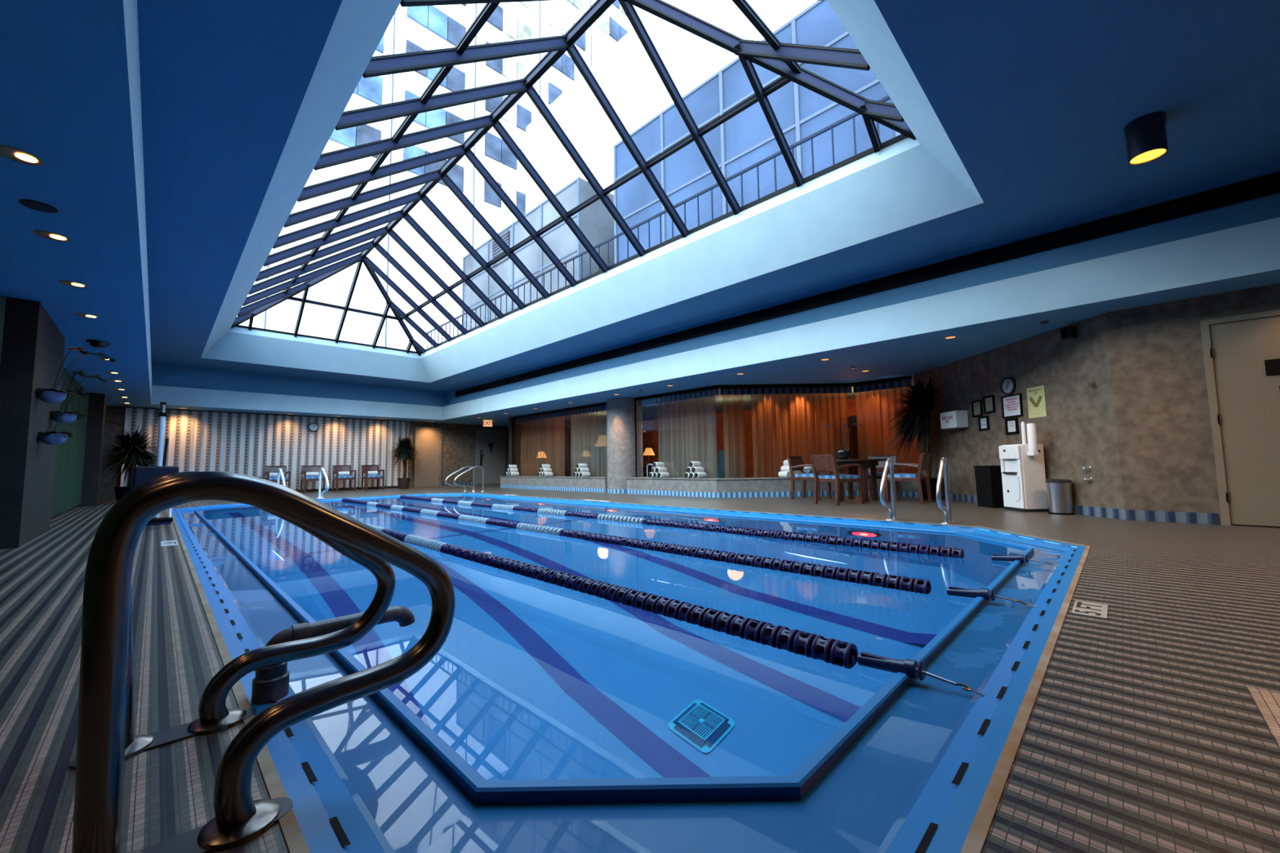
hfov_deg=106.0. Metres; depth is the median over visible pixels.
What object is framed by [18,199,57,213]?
ceiling speaker
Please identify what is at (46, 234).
recessed light
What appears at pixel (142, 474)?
lift
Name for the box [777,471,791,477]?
rolled towel
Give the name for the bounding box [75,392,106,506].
wall
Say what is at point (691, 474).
rolled towel
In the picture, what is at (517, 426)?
wall
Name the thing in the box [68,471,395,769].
handrail
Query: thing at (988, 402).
certificate
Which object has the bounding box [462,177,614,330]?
building
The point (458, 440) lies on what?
wall
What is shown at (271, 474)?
rolled towel
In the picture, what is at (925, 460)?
armchair
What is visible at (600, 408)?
curtain valance
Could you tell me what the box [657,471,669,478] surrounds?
rolled towel
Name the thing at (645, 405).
window
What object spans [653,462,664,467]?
rolled towel
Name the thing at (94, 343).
smoke detector
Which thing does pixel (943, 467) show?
handrail
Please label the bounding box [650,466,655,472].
rolled towel
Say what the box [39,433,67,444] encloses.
bowl
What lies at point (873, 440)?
sheer curtain
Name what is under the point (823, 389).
curtain valance
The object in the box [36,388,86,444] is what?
wall planter
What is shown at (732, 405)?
sheer curtain
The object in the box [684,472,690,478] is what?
rolled towel
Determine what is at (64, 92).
ceiling
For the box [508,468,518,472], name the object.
rolled towel
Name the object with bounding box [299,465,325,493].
armchair
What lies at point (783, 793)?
trim
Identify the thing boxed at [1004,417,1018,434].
frame
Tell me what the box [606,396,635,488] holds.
column
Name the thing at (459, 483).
baseboard
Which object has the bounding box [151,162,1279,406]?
ceiling
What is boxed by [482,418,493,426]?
exit sign
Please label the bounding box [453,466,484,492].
handrail
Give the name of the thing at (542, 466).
rolled towel
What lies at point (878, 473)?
cushion
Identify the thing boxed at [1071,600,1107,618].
depth marker
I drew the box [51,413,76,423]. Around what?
bowl
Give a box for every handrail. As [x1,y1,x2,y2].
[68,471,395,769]
[71,471,455,852]
[276,468,285,486]
[315,467,328,498]
[444,466,475,491]
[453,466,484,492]
[880,457,900,520]
[936,457,956,524]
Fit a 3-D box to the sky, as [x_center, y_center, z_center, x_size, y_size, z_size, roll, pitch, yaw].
[1.270,-10.174,20.631,21.900,16.900,0.600,-5,-6,45]
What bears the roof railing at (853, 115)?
on the roof
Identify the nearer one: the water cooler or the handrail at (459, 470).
the water cooler
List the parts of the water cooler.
panel, panel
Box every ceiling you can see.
[0,0,1279,426]
[137,0,1279,391]
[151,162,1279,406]
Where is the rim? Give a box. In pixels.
[193,494,1033,791]
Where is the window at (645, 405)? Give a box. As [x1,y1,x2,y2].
[634,385,717,477]
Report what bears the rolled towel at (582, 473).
on the wall ledge at (564, 482)
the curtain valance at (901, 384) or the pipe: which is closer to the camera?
the pipe
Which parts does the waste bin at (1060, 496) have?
lid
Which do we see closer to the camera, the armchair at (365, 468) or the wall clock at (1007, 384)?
the wall clock at (1007, 384)
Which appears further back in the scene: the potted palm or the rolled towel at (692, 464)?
the rolled towel at (692, 464)
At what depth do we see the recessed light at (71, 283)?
4.31 m
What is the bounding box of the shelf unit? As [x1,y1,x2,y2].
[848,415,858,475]
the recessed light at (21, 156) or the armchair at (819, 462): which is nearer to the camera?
the recessed light at (21, 156)
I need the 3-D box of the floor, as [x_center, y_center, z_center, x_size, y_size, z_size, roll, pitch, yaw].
[-1.938,1.409,8.577,21.600,0.001,12.000,-5,-6,45]
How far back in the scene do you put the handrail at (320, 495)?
11.46 m
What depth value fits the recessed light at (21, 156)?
2.57 m
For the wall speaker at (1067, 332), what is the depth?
5.97 m
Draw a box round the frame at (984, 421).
[977,415,989,431]
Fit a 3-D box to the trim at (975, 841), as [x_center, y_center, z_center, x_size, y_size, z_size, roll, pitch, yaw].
[-2.598,1.302,7.000,13.250,0.025,5.920,-5,-6,45]
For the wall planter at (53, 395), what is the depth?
4.97 m
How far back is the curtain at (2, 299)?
4.42 m
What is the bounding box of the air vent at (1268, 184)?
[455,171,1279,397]
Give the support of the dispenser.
on the water cooler
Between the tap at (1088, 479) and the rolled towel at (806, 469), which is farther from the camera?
the rolled towel at (806, 469)
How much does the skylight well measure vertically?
0.650 m
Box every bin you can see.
[973,465,1006,507]
[1044,479,1074,515]
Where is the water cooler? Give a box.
[998,422,1048,511]
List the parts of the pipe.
spout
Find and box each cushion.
[266,476,288,479]
[302,475,323,479]
[333,475,354,478]
[362,475,382,477]
[795,472,829,476]
[817,474,859,479]
[867,471,889,475]
[887,472,924,477]
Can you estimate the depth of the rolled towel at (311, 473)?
14.60 m
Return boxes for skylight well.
[200,0,983,382]
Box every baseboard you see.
[438,482,475,486]
[941,493,1219,524]
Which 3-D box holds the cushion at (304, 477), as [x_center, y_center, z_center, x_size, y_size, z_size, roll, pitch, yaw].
[-9.880,1.538,14.564,0.460,0.070,0.480,-5,-6,45]
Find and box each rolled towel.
[269,472,284,476]
[306,471,319,475]
[338,471,349,475]
[368,471,377,475]
[507,464,516,468]
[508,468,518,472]
[509,471,519,475]
[540,464,550,468]
[541,467,551,472]
[542,471,552,476]
[576,463,586,468]
[577,467,588,472]
[579,471,590,476]
[648,472,653,477]
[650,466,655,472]
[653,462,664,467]
[653,472,657,478]
[654,466,666,472]
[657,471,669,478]
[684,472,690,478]
[686,466,692,472]
[688,461,701,467]
[688,472,695,478]
[691,466,703,472]
[693,471,706,478]
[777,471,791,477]
[780,465,790,471]
[782,459,788,465]
[803,466,813,472]
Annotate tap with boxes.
[1081,465,1091,471]
[1082,475,1092,482]
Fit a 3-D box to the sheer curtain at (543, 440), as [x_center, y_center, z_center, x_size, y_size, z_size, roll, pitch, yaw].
[-3.146,0.807,15.447,2.500,2.260,0.086,-5,-6,45]
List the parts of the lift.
backrest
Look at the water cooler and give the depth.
6.43 m
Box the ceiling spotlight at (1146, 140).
[1123,111,1168,165]
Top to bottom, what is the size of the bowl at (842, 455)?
0.165 m
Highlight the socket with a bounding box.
[251,662,289,704]
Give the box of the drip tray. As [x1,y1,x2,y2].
[1002,458,1017,474]
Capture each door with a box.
[413,426,442,487]
[475,429,505,484]
[1200,309,1279,526]
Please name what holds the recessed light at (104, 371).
in the ceiling at (64, 92)
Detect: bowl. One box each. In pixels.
[36,390,66,403]
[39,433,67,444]
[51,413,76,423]
[835,450,852,459]
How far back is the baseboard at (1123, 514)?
5.34 m
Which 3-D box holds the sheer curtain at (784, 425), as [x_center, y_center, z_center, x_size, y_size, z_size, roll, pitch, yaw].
[3.545,0.325,10.594,2.121,2.260,0.112,-1,-5,0]
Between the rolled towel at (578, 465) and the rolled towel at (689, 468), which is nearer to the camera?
the rolled towel at (689, 468)
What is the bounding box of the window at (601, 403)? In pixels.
[512,402,606,464]
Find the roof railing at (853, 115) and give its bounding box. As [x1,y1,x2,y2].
[426,95,890,348]
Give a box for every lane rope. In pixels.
[342,497,1036,607]
[365,523,986,697]
[400,495,1060,566]
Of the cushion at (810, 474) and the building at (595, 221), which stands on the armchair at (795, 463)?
the cushion at (810, 474)
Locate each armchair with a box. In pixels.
[264,466,290,488]
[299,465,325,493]
[331,465,356,492]
[360,465,384,490]
[786,456,831,500]
[809,454,864,506]
[857,454,897,499]
[883,453,933,504]
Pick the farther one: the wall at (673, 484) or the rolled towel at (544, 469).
the rolled towel at (544, 469)
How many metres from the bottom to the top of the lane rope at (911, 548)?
0.116 m
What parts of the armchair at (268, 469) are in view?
leg, backrest, seat frame, leg, leg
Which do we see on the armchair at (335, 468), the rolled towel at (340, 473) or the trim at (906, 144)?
the rolled towel at (340, 473)
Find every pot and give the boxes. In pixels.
[823,422,862,459]
[920,477,942,499]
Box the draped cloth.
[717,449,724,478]
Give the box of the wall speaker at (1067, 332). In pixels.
[1060,325,1076,340]
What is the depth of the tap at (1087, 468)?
5.85 m
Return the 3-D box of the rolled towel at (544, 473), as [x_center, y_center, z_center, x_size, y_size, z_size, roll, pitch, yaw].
[-2.770,1.435,14.479,0.134,0.134,0.293,-5,-6,45]
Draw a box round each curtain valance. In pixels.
[516,404,606,422]
[654,388,719,403]
[720,386,852,395]
[853,379,911,392]
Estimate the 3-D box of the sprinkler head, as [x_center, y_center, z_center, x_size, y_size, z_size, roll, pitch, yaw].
[5.000,-1.287,5.956,0.088,0.020,0.090,-5,-6,45]
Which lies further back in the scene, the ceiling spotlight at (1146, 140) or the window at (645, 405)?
the window at (645, 405)
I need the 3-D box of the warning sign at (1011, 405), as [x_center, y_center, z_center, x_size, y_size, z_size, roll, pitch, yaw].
[5.432,-0.299,7.041,0.021,0.330,0.370,-1,-5,0]
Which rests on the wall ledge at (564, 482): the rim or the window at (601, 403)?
the window at (601, 403)
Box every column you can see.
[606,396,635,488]
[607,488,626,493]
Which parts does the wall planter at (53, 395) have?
stem, stem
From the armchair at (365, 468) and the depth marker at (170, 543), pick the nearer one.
the depth marker at (170, 543)
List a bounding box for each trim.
[123,0,1279,420]
[171,493,1090,852]
[193,510,1034,805]
[229,137,919,358]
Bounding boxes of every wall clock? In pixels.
[308,422,319,431]
[1000,377,1015,395]
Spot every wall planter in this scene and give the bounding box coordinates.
[35,346,115,403]
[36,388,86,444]
[49,369,107,423]
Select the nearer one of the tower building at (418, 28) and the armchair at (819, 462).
the armchair at (819, 462)
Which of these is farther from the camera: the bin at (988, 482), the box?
the box
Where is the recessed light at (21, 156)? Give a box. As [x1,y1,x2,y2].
[0,144,43,165]
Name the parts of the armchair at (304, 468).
leg, leg, backrest, seat frame, leg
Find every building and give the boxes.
[236,0,648,351]
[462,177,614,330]
[613,0,901,263]
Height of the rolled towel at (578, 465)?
0.134 m
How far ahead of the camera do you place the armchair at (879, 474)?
9.46 m
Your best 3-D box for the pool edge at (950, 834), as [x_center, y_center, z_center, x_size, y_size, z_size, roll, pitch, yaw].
[-2.598,1.300,7.000,13.200,0.004,5.870,-5,-6,45]
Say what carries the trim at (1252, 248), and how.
attached to the ceiling at (1267, 207)
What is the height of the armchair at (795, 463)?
0.820 m
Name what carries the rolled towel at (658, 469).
on the rolled towel at (662, 474)
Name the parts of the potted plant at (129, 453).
pot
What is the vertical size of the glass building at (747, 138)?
8.000 m
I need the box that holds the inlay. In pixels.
[1248,687,1279,746]
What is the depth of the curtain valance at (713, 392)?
11.11 m
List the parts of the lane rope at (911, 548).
rod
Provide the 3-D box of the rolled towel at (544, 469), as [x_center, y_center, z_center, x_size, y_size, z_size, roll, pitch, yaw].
[-2.820,1.322,14.536,0.134,0.134,0.293,-5,-6,45]
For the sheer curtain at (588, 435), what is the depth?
13.72 m
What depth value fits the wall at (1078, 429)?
6.39 m
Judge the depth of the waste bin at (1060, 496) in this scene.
6.02 m
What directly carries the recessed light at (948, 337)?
in the ceiling at (64, 92)
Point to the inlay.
(1268, 702)
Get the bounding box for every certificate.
[971,400,982,417]
[982,395,995,413]
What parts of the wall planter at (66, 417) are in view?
stem, stem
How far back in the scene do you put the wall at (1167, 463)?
5.23 m
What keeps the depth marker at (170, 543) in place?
on the floor
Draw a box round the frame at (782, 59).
[230,0,915,355]
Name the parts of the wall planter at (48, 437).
stem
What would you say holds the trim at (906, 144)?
on the roof
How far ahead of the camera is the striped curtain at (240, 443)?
14.54 m
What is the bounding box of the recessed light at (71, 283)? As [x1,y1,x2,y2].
[58,280,87,287]
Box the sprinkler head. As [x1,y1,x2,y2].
[1040,320,1048,324]
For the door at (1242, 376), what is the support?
in the wall at (1167, 463)
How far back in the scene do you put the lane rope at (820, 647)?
2.24 m
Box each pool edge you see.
[171,493,1085,852]
[174,493,1076,852]
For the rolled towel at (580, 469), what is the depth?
13.21 m
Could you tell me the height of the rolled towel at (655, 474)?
0.134 m
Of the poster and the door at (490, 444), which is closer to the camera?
the poster
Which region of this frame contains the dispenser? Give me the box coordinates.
[1021,422,1039,456]
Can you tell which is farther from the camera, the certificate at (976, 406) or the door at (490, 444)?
the door at (490, 444)
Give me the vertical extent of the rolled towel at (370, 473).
0.120 m
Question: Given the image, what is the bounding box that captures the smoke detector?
[85,339,111,347]
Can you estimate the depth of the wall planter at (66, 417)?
5.66 m
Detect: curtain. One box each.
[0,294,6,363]
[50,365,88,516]
[120,407,408,489]
[520,416,564,476]
[570,410,607,476]
[657,395,717,478]
[722,394,746,478]
[751,393,849,477]
[855,386,915,473]
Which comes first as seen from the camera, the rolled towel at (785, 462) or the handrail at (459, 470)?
the rolled towel at (785, 462)
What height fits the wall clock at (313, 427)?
0.280 m
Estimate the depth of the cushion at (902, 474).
8.00 m
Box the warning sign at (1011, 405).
[1000,392,1023,418]
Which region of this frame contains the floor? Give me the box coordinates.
[0,484,1279,852]
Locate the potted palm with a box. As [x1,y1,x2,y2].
[880,370,942,499]
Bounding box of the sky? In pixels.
[525,0,817,213]
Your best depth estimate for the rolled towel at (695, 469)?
10.40 m
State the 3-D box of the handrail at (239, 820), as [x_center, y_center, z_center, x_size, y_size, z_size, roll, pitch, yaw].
[-0.739,0.448,1.034,0.132,0.707,0.696,-5,-6,45]
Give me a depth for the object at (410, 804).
1.13 m
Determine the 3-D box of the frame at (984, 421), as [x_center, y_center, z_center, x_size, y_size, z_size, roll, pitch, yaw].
[5.435,-0.050,7.617,0.020,0.220,0.210,-1,-5,0]
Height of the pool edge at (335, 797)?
0.036 m
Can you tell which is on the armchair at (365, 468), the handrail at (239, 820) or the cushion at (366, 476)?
the cushion at (366, 476)
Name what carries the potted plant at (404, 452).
on the floor
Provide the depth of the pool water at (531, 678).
2.17 m
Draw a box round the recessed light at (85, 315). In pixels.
[75,313,98,318]
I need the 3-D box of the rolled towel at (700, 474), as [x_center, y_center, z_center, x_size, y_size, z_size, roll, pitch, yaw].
[1.304,1.054,10.425,0.134,0.134,0.293,-5,-6,45]
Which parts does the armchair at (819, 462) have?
leg, backrest, leg, seat frame, leg, arm, leg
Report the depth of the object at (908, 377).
9.96 m
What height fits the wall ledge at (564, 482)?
0.385 m
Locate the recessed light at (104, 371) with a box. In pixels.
[104,371,119,373]
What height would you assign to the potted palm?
2.319 m
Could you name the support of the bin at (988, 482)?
on the floor
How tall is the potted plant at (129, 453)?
1.844 m
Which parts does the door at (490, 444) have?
push plate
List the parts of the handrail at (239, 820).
plate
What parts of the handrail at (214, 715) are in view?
plate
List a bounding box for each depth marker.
[160,540,177,546]
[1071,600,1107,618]
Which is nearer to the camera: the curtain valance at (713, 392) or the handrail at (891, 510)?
the handrail at (891, 510)
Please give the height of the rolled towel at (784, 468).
0.134 m
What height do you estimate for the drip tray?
0.205 m
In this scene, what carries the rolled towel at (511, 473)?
on the wall ledge at (564, 482)
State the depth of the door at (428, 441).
17.82 m
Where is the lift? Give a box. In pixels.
[131,402,178,525]
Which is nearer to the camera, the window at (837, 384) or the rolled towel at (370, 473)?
the window at (837, 384)
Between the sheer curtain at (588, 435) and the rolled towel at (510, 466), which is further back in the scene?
the rolled towel at (510, 466)
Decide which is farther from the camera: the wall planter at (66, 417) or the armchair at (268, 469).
the armchair at (268, 469)
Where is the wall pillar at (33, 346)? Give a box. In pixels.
[0,296,65,549]
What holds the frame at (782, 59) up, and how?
on the trim at (906, 144)
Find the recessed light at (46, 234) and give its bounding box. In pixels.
[32,230,70,241]
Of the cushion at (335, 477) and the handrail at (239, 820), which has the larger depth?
the cushion at (335, 477)
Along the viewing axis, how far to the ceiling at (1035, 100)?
3.86 m
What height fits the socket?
0.100 m
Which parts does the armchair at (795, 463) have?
leg, backrest, arm, leg, seat frame, leg, leg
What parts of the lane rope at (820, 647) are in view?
rod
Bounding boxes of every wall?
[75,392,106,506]
[98,405,508,500]
[508,416,571,476]
[625,477,918,493]
[651,394,918,477]
[913,312,1124,509]
[1106,283,1279,527]
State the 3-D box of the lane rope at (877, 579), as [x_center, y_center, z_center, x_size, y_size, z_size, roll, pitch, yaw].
[-2.472,1.316,6.837,12.606,0.116,0.116,-5,-6,45]
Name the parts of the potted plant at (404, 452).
pot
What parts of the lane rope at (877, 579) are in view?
rod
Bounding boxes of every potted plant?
[101,426,168,502]
[388,434,419,488]
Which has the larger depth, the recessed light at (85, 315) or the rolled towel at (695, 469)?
the rolled towel at (695, 469)
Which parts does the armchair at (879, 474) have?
leg, seat frame, backrest, leg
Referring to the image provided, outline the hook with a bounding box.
[1088,382,1095,386]
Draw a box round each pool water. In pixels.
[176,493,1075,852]
[197,495,1026,780]
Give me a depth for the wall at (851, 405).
15.29 m
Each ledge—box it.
[499,475,607,492]
[500,484,919,497]
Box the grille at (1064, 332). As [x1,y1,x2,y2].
[1060,327,1067,338]
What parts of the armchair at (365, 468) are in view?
leg, leg, backrest, seat frame, leg, leg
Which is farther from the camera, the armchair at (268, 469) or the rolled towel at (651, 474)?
the armchair at (268, 469)
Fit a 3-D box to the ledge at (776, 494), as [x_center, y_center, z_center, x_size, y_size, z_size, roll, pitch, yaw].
[-0.035,1.597,11.961,12.307,0.105,1.696,-4,-5,34]
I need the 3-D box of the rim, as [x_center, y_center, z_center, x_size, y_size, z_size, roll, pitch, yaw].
[-2.598,1.341,6.997,12.574,0.046,5.244,-5,-6,45]
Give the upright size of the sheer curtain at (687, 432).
2.260 m
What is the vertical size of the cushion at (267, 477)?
0.070 m
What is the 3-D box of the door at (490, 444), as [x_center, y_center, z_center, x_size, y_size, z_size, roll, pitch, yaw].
[-6.058,1.234,19.582,0.124,2.205,1.270,-5,-6,45]
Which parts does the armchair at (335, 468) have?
leg, leg, backrest, seat frame, leg, leg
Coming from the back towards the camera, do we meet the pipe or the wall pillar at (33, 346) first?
the wall pillar at (33, 346)
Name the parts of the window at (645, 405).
glass pane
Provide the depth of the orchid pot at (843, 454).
8.81 m
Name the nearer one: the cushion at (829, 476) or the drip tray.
the drip tray
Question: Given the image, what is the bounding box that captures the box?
[940,410,968,429]
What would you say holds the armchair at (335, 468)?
on the floor
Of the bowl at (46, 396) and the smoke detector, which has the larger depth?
the smoke detector
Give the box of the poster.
[1026,385,1046,418]
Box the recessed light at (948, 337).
[944,336,956,338]
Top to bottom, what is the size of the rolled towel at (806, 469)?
0.124 m
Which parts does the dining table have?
leg, leg, leg, leg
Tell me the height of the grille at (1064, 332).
0.130 m
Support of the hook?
attached to the wall at (1078, 429)
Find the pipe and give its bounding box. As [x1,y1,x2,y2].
[251,605,414,704]
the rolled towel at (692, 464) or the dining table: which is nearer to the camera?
the dining table
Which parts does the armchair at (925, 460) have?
leg, leg, arm, seat frame, arm, leg, backrest, leg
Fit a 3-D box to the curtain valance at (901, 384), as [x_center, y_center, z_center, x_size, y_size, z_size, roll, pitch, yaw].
[5.053,-0.867,10.097,1.150,0.195,0.001,-5,-6,45]
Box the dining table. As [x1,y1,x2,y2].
[835,458,886,502]
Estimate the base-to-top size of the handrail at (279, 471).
0.737 m

